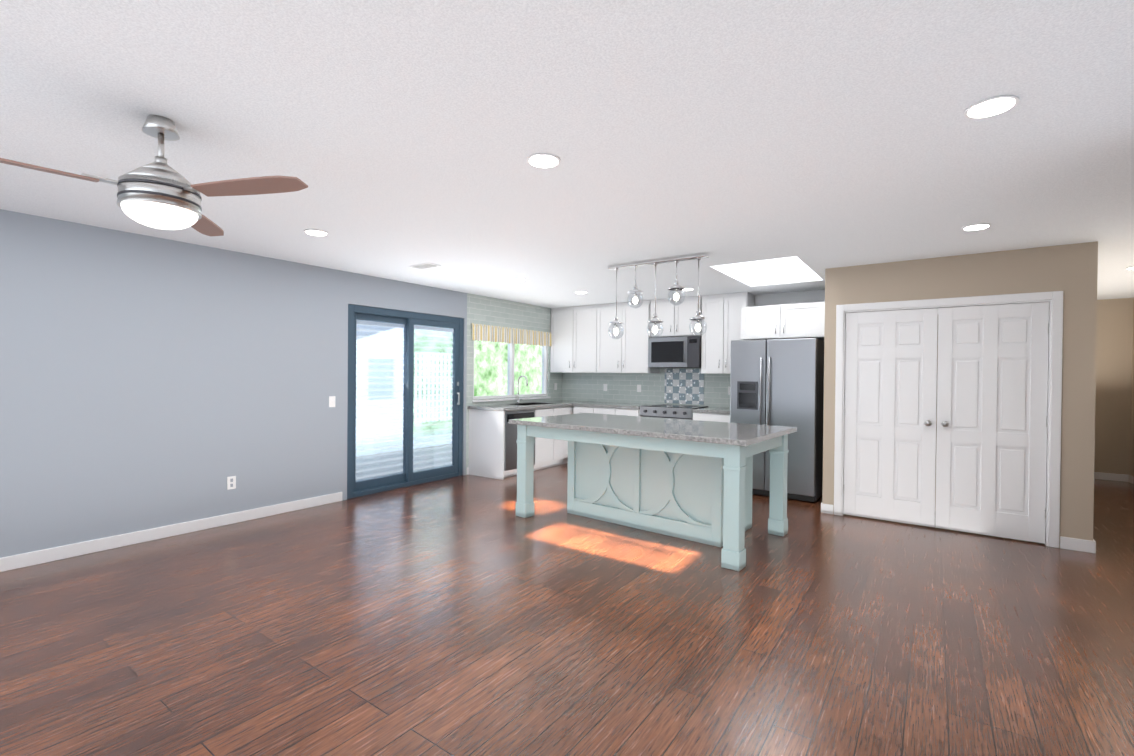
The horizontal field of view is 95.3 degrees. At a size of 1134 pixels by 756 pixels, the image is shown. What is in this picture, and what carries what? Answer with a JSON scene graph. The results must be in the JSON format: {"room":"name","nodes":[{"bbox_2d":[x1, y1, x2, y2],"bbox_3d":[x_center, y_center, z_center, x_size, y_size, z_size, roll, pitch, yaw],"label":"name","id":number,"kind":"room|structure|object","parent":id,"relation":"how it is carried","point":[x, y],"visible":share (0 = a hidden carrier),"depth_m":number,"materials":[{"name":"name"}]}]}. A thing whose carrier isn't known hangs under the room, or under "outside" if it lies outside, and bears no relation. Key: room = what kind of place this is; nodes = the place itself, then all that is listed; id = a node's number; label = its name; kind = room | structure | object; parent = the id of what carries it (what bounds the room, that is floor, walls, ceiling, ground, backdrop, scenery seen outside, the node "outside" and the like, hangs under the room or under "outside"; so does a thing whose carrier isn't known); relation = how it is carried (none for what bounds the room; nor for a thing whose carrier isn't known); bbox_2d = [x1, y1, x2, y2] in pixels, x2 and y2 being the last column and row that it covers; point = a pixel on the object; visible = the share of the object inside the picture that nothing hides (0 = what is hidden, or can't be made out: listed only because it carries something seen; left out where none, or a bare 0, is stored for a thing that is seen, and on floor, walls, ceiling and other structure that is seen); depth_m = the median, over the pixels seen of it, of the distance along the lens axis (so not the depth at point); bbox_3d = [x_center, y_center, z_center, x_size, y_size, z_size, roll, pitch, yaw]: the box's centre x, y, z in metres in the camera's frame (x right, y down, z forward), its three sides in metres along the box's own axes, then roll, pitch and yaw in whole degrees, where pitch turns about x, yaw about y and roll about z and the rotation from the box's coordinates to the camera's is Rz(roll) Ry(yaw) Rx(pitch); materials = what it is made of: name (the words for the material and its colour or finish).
{"room":"kitchen","nodes":[
{"label":"kitchen","id":0,"kind":"room"},
{"bbox_2d":[0,209,562,557],"bbox_3d":[-2.646,0.084,5.247,0.150,2.440,8.950,1,1,35],"label":"wall","id":1,"kind":"structure","parent":0,"point":[148,382],"depth_m":4.23,"materials":[{"name":"grey paint"}]},
{"bbox_2d":[0,492,341,571],"bbox_3d":[-3.743,1.260,3.587,0.014,0.095,4.670,1,1,35],"label":"baseboard","id":2,"kind":"structure","parent":1,"relation":"attached to","point":[12,562],"depth_m":4.15,"materials":[{"name":"white paint"}]},
{"bbox_2d":[227,476,235,489],"bbox_3d":[-3.003,0.938,4.625,0.008,0.115,0.070,1,1,35],"label":"outlet","id":3,"kind":"object","parent":1,"relation":"attached to","point":[231,482],"depth_m":4.62,"materials":[{"name":"white plastic"}]},
{"bbox_2d":[329,396,334,406],"bbox_3d":[-2.448,0.247,5.388,0.011,0.115,0.070,1,1,35],"label":"light switch","id":4,"kind":"object","parent":1,"relation":"attached to","point":[331,398],"depth_m":5.38,"materials":[{"name":"white plastic"}]},
{"bbox_2d":[347,304,463,498],"bbox_3d":[-1.903,0.254,6.247,0.164,2.097,1.674,1,1,35],"label":"sliding glass door","id":5,"kind":"structure","parent":1,"relation":"attached to","point":[408,323],"depth_m":6.21,"materials":[{"name":"glass"},{"name":"slate-blue painted metal"}]},
{"bbox_2d":[472,341,550,401],"bbox_3d":[-0.823,-0.159,7.760,0.140,0.977,1.740,1,1,35],"label":"kitchen window","id":6,"kind":"structure","parent":1,"relation":"in","point":[510,395],"depth_m":7.75,"materials":[{"name":"white paint"}]},
{"bbox_2d":[471,323,551,346],"bbox_3d":[-0.755,-0.619,7.711,0.049,0.240,1.820,1,1,35],"label":"window valance","id":7,"kind":"object","parent":1,"relation":"attached to","point":[487,333],"visible":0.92,"depth_m":7.60,"materials":[{"name":"beige fabric"}]},
{"bbox_2d":[0,463,1133,755],"bbox_3d":[1.184,1.395,4.273,7.550,0.100,11.800,1,1,35],"label":"floor","id":8,"kind":"structure","parent":0,"point":[468,615],"depth_m":2.67,"materials":[{"name":"brown wood"}]},
{"bbox_2d":[467,375,591,479],"bbox_3d":[-0.440,0.634,7.646,0.670,1.341,2.177,1,1,35],"label":"base cabinet","id":9,"kind":"object","parent":8,"relation":"on","point":[492,442],"depth_m":6.87,"materials":[{"name":"white paint"},{"name":"granite"},{"name":"chrome"}]},
{"bbox_2d":[572,402,652,415],"bbox_3d":[0.717,0.851,7.749,1.127,0.925,0.670,1,1,35],"label":"base cabinet","id":10,"kind":"object","parent":8,"relation":"on","point":[625,409],"depth_m":7.54,"materials":[{"name":"white wood"}]},
{"bbox_2d":[516,429,789,570],"bbox_3d":[0.717,0.895,4.727,2.247,0.884,1.281,1,1,35],"label":"kitchen island","id":11,"kind":"object","parent":8,"relation":"on","point":[691,480],"depth_m":4.44,"materials":[{"name":"teal paint"}]},
{"bbox_2d":[509,413,796,448],"bbox_3d":[0.716,0.433,4.718,2.360,0.040,1.372,1,1,35],"label":"island countertop","id":12,"kind":"structure","parent":11,"relation":"on","point":[752,436],"depth_m":4.36,"materials":[{"name":"grey stone"}]},
{"bbox_2d":[640,404,708,419],"bbox_3d":[1.475,0.856,7.182,0.754,0.937,0.681,1,1,35],"label":"range","id":13,"kind":"object","parent":8,"relation":"on","point":[671,411],"visible":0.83,"depth_m":6.97,"materials":[{"name":"grey metal"}]},
{"bbox_2d":[692,407,729,422],"bbox_3d":[2.047,0.870,6.803,0.605,0.925,0.670,1,1,35],"label":"base cabinet","id":14,"kind":"object","parent":8,"relation":"on","point":[718,414],"depth_m":6.60,"materials":[{"name":"white wood"}]},
{"bbox_2d":[730,338,823,501],"bbox_3d":[2.543,0.454,6.157,0.920,1.775,1.032,1,1,35],"label":"fridge","id":15,"kind":"object","parent":8,"relation":"on","point":[776,382],"visible":0.69,"depth_m":5.72,"materials":[{"name":"grey metal"}]},
{"bbox_2d":[0,0,1133,307],"bbox_3d":[1.209,-1.485,4.250,7.550,0.780,11.800,1,1,35],"label":"ceiling","id":16,"kind":"structure","parent":0,"point":[766,146],"depth_m":2.28,"materials":[{"name":"white paint"}]},
{"bbox_2d":[0,115,307,236],"bbox_3d":[-1.781,-0.873,2.088,1.235,0.462,1.146,1,1,35],"label":"ceiling fan","id":17,"kind":"object","parent":16,"relation":"hanging from","point":[159,192],"visible":1,"depth_m":2.13,"materials":[{"name":"silver metal"}]},
{"bbox_2d":[304,229,327,235],"bbox_3d":[-1.926,-1.115,3.966,0.170,0.008,0.170,1,1,35],"label":"recessed light","id":18,"kind":"object","parent":16,"relation":"in","point":[315,232],"visible":1,"depth_m":3.94,"materials":[{"name":"white paint"}]},
{"bbox_2d":[409,263,440,268],"bbox_3d":[-1.423,-1.120,5.173,0.300,0.008,0.150,1,1,35],"label":"ceiling vent","id":19,"kind":"object","parent":16,"relation":"in","point":[425,265],"visible":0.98,"depth_m":5.17,"materials":[{"name":"white metal"}]},
{"bbox_2d":[527,153,560,167],"bbox_3d":[-0.117,-1.088,2.593,0.170,0.008,0.170,1,1,35],"label":"recessed light","id":20,"kind":"object","parent":16,"relation":"in","point":[542,160],"visible":1,"depth_m":2.58,"materials":[{"name":"white paint"}]},
{"bbox_2d":[608,253,708,338],"bbox_3d":[0.828,-0.738,4.842,1.000,0.724,0.156,1,1,35],"label":"pendant light","id":21,"kind":"object","parent":16,"relation":"hanging from","point":[675,287],"visible":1,"depth_m":4.80,"materials":[{"name":"silver metal"}]},
{"bbox_2d":[962,223,990,230],"bbox_3d":[2.907,-1.070,3.669,0.166,0.008,0.166,1,1,35],"label":"recessed light","id":22,"kind":"object","parent":16,"relation":"in","point":[976,227],"visible":0.98,"depth_m":3.66,"materials":[{"name":"white paint"}]},
{"bbox_2d":[964,95,1018,118],"bbox_3d":[1.675,-1.068,2.042,0.170,0.008,0.170,1,1,35],"label":"recessed light","id":23,"kind":"object","parent":16,"relation":"in","point":[991,106],"visible":1,"depth_m":2.03,"materials":[{"name":"white paint"}]},
{"bbox_2d":[562,290,824,407],"bbox_3d":[1.685,0.103,7.565,4.220,2.440,0.150,1,1,35],"label":"wall","id":24,"kind":"structure","parent":0,"point":[621,387],"depth_m":7.83,"materials":[{"name":"tile"}]},
{"bbox_2d":[550,304,601,371],"bbox_3d":[0.215,-0.608,8.296,0.955,1.047,0.357,1,1,35],"label":"upper cabinet","id":25,"kind":"object","parent":24,"relation":"attached to","point":[583,341],"depth_m":8.13,"materials":[{"name":"white wood"}]},
{"bbox_2d":[598,300,659,372],"bbox_3d":[0.894,-0.599,7.812,0.945,1.047,0.357,1,1,35],"label":"upper cabinet","id":26,"kind":"object","parent":24,"relation":"attached to","point":[628,353],"depth_m":7.61,"materials":[{"name":"white wood"}]},
{"bbox_2d":[554,383,729,394],"bbox_3d":[1.031,0.158,7.797,2.884,0.115,0.229,1,1,35],"label":"outlet","id":27,"kind":"object","parent":24,"relation":"attached to","point":[605,387],"visible":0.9,"depth_m":8.22,"materials":[{"name":"white plastic"}]},
{"bbox_2d":[650,296,701,337],"bbox_3d":[1.593,-0.846,7.315,0.754,0.533,0.357,1,1,35],"label":"upper cabinet","id":28,"kind":"object","parent":24,"relation":"attached to","point":[675,318],"depth_m":7.15,"materials":[{"name":"white wood"}]},
{"bbox_2d":[648,336,701,367],"bbox_3d":[1.565,-0.357,7.284,0.754,0.431,0.441,1,1,35],"label":"microwave","id":29,"kind":"object","parent":28,"relation":"attached to","point":[676,352],"visible":0.88,"depth_m":7.12,"materials":[{"name":"grey metal"}]},
{"bbox_2d":[664,369,703,404],"bbox_3d":[1.689,0.119,7.467,0.600,0.510,0.005,1,1,35],"label":"wall tile","id":30,"kind":"structure","parent":24,"relation":"attached to","point":[684,386],"depth_m":7.46,"materials":[{"name":"tile"}]},
{"bbox_2d":[701,292,754,373],"bbox_3d":[2.151,-0.581,6.919,0.603,1.047,0.357,1,1,35],"label":"upper cabinet","id":31,"kind":"object","parent":24,"relation":"attached to","point":[720,311],"depth_m":6.80,"materials":[{"name":"white wood"}]},
{"bbox_2d":[738,302,824,339],"bbox_3d":[2.706,-0.668,6.352,0.949,0.399,0.637,1,1,35],"label":"upper cabinet","id":32,"kind":"object","parent":24,"relation":"attached to","point":[799,320],"depth_m":6.09,"materials":[{"name":"white wood"}]},
{"bbox_2d":[822,241,1097,547],"bbox_3d":[4.576,0.138,6.325,1.930,2.440,4.220,1,1,35],"label":"wall block","id":33,"kind":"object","parent":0,"point":[1070,271],"visible":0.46,"depth_m":4.24,"materials":[{"name":"beige paint"}]},
{"bbox_2d":[821,502,831,513],"bbox_3d":[2.948,1.301,5.728,0.024,0.095,1.384,1,1,35],"label":"baseboard","id":34,"kind":"structure","parent":33,"relation":"attached to","point":[825,508],"depth_m":5.14,"materials":[{"name":"white paint"}]},
{"bbox_2d":[843,302,1048,543],"bbox_3d":[3.317,0.359,4.637,1.484,1.978,0.100,1,1,35],"label":"closet doors","id":35,"kind":"structure","parent":33,"relation":"attached to","point":[984,386],"depth_m":4.59,"materials":[{"name":"white paint"}]},
{"bbox_2d":[834,291,1062,547],"bbox_3d":[3.345,0.325,4.675,1.630,2.070,0.136,1,1,35],"label":"trim","id":36,"kind":"structure","parent":33,"relation":"attached to","point":[1054,299],"depth_m":4.25,"materials":[{"name":"white paint"}]},
{"bbox_2d":[1072,538,1095,552],"bbox_3d":[5.354,1.322,5.765,0.014,0.095,4.234,1,1,35],"label":"baseboard","id":37,"kind":"structure","parent":33,"relation":"attached to","point":[1090,546],"depth_m":4.06,"materials":[{"name":"white paint"}]},
{"bbox_2d":[1094,298,1129,474],"bbox_3d":[7.069,0.153,7.233,1.080,2.440,0.150,1,1,35],"label":"wall","id":38,"kind":"structure","parent":0,"point":[1114,425],"depth_m":6.95,"materials":[{"name":"beige paint"}]},
{"bbox_2d":[1094,472,1127,481],"bbox_3d":[7.024,1.326,7.166,1.050,0.095,0.014,1,1,35],"label":"baseboard","id":39,"kind":"structure","parent":38,"relation":"attached to","point":[1097,475],"depth_m":6.95,"materials":[{"name":"white paint"}]},
{"bbox_2d":[1130,298,1133,476],"bbox_3d":[5.674,0.165,4.176,0.150,2.440,6.750,1,1,35],"label":"wall","id":40,"kind":"structure","parent":0,"point":[1131,299],"depth_m":6.83,"materials":[{"name":"beige paint"}]},
{"bbox_2d":[1128,475,1133,483],"bbox_3d":[5.553,1.336,4.171,0.014,0.095,6.600,1,1,35],"label":"baseboard","id":41,"kind":"structure","parent":40,"relation":"attached to","point":[1130,478],"depth_m":6.78,"materials":[{"name":"white paint"}]},
{"label":"outside","id":42,"kind":"structure","parent":0,"visible":0},
{"bbox_2d":[356,444,451,480],"bbox_3d":[-1.586,1.354,9.005,2.450,0.100,12.000,1,1,35],"label":"ground","id":43,"kind":"structure","parent":42,"point":[401,463],"depth_m":8.00,"materials":[{"name":"grey"}]},
{"bbox_2d":[356,320,541,456],"bbox_3d":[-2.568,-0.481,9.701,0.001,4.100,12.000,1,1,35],"label":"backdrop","id":44,"kind":"structure","parent":42,"point":[499,360],"depth_m":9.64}
]}

